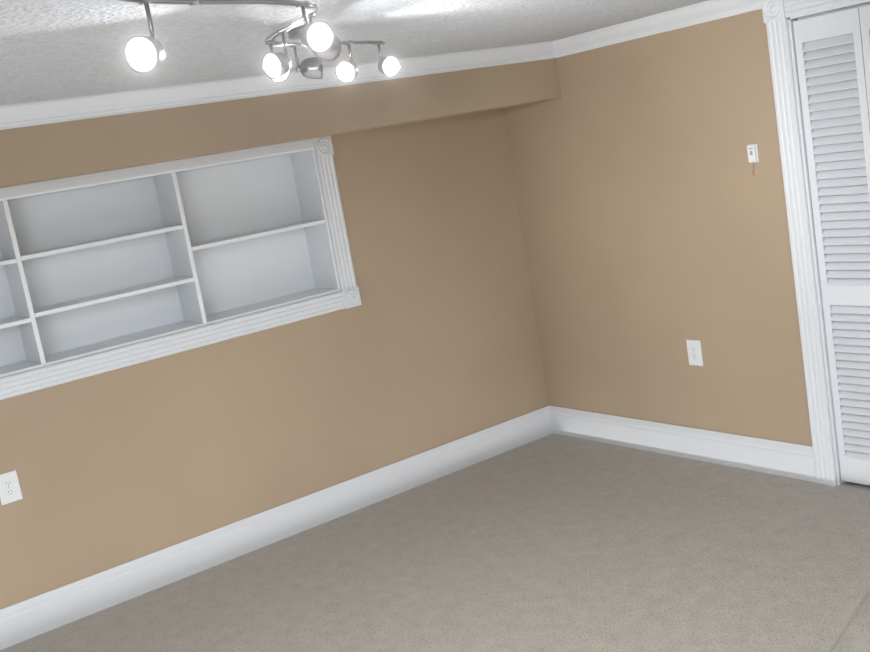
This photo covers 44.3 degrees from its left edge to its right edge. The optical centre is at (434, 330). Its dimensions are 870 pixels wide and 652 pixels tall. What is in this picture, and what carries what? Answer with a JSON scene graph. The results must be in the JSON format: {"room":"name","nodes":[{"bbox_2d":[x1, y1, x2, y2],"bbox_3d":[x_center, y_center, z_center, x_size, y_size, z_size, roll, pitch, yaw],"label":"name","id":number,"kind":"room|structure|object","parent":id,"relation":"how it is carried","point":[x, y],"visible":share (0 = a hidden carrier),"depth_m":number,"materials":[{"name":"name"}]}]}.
{"room":"empty basement room","nodes":[
{"label":"empty basement room","id":0,"kind":"room"},
{"bbox_2d":[0,109,548,608],"bbox_3d":[-2.467,0.384,4.321,7.470,2.200,0.350,-16,12,-34],"label":"wall","id":1,"kind":"structure","parent":0,"point":[430,341],"depth_m":5.46,"materials":[{"name":"beige paint"}]},
{"bbox_2d":[0,470,22,504],"bbox_3d":[-1.823,0.672,4.575,0.088,0.130,0.008,-16,12,-34],"label":"electrical outlet","id":2,"kind":"object","parent":1,"relation":"attached to","point":[10,490],"visible":1,"depth_m":4.58,"materials":[{"name":"white plastic"}]},
{"bbox_2d":[0,147,340,376],"bbox_3d":[-1.828,-0.208,4.679,3.034,0.738,0.250,-16,12,-34],"label":"built-in shelf","id":3,"kind":"object","parent":1,"relation":"attached to","point":[89,269],"visible":1,"depth_m":5.09,"materials":[{"name":"white wood"}]},
{"bbox_2d":[0,136,361,399],"bbox_3d":[-1.742,-0.176,4.569,3.222,0.872,0.032,-16,12,-34],"label":"frame","id":4,"kind":"object","parent":1,"relation":"attached to","point":[347,296],"depth_m":5.04,"materials":[{"name":"white wood"}]},
{"bbox_2d":[0,406,551,649],"bbox_3d":[-2.101,1.352,4.412,7.000,0.166,0.016,-16,12,-34],"label":"baseboard","id":5,"kind":"structure","parent":1,"relation":"attached to","point":[24,620],"depth_m":5.24,"materials":[{"name":"white wood"}]},
{"bbox_2d":[0,58,560,187],"bbox_3d":[-2.293,-0.553,3.876,7.000,0.285,0.488,-16,12,-34],"label":"soffit","id":6,"kind":"structure","parent":0,"point":[44,152],"depth_m":4.65,"materials":[{"name":"beige paint"}]},
{"bbox_2d":[0,41,555,129],"bbox_3d":[-2.151,-0.639,3.634,7.000,0.082,0.062,-16,12,-34],"label":"crown molding","id":7,"kind":"structure","parent":6,"relation":"attached to","point":[63,110],"depth_m":4.52,"materials":[{"name":"white wood"}]},
{"bbox_2d":[0,0,708,105],"bbox_3d":[-0.289,-0.697,1.600,8.450,0.120,7.200,-16,12,-34],"label":"ceiling","id":8,"kind":"structure","parent":0,"point":[54,49],"depth_m":3.37,"materials":[{"name":"white paint"}]},
{"bbox_2d":[119,0,400,82],"bbox_3d":[-0.362,-0.729,2.721,1.341,0.184,1.186,-16,12,-34],"label":"track light","id":9,"kind":"object","parent":8,"relation":"attached to","point":[320,40],"visible":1,"depth_m":2.52,"materials":[{"name":"silver metal"}]},
{"bbox_2d":[0,433,869,651],"bbox_3d":[0.098,1.554,2.004,8.450,0.120,7.200,-16,12,-34],"label":"floor","id":10,"kind":"structure","parent":0,"point":[553,542],"depth_m":4.50,"materials":[{"name":"carpet"}]},
{"bbox_2d":[503,9,812,446],"bbox_3d":[2.549,-0.316,3.422,0.120,2.200,6.850,-16,12,-34],"label":"wall","id":11,"kind":"structure","parent":0,"point":[653,218],"depth_m":5.27,"materials":[{"name":"beige paint"}]},
{"bbox_2d":[552,0,761,57],"bbox_3d":[2.345,-1.318,3.124,0.062,0.082,5.850,-16,12,-34],"label":"crown molding","id":12,"kind":"structure","parent":11,"relation":"attached to","point":[710,10],"depth_m":4.98,"materials":[{"name":"white wood"}]},
{"bbox_2d":[548,405,815,481],"bbox_3d":[1.217,0.570,5.600,0.016,0.166,1.785,-16,12,-34],"label":"baseboard","id":13,"kind":"structure","parent":11,"relation":"attached to","point":[785,459],"depth_m":5.46,"materials":[{"name":"white wood"}]},
{"bbox_2d":[686,340,702,365],"bbox_3d":[1.288,0.111,5.310,0.008,0.130,0.088,-16,12,-34],"label":"electrical outlet","id":14,"kind":"object","parent":11,"relation":"attached to","point":[694,352],"visible":1,"depth_m":5.30,"materials":[{"name":"white plastic"}]},
{"bbox_2d":[747,144,758,174],"bbox_3d":[1.412,-0.758,4.749,0.019,0.134,0.048,-16,12,-34],"label":"thermostat","id":15,"kind":"object","parent":11,"relation":"attached to","point":[752,151],"visible":1,"depth_m":4.74,"materials":[{"name":"white plastic"}]},
{"bbox_2d":[761,0,869,485],"bbox_3d":[2.024,-0.334,4.141,0.154,2.159,1.444,-16,12,-34],"label":"door frame","id":16,"kind":"structure","parent":11,"relation":"attached to","point":[780,17],"depth_m":4.62,"materials":[{"name":"white wood"}]},
{"bbox_2d":[793,5,869,485],"bbox_3d":[2.007,-0.277,4.132,0.067,2.018,1.214,-16,12,-34],"label":"closet door","id":17,"kind":"structure","parent":11,"relation":"in","point":[833,56],"depth_m":4.49,"materials":[{"name":"white wood"}]}
]}

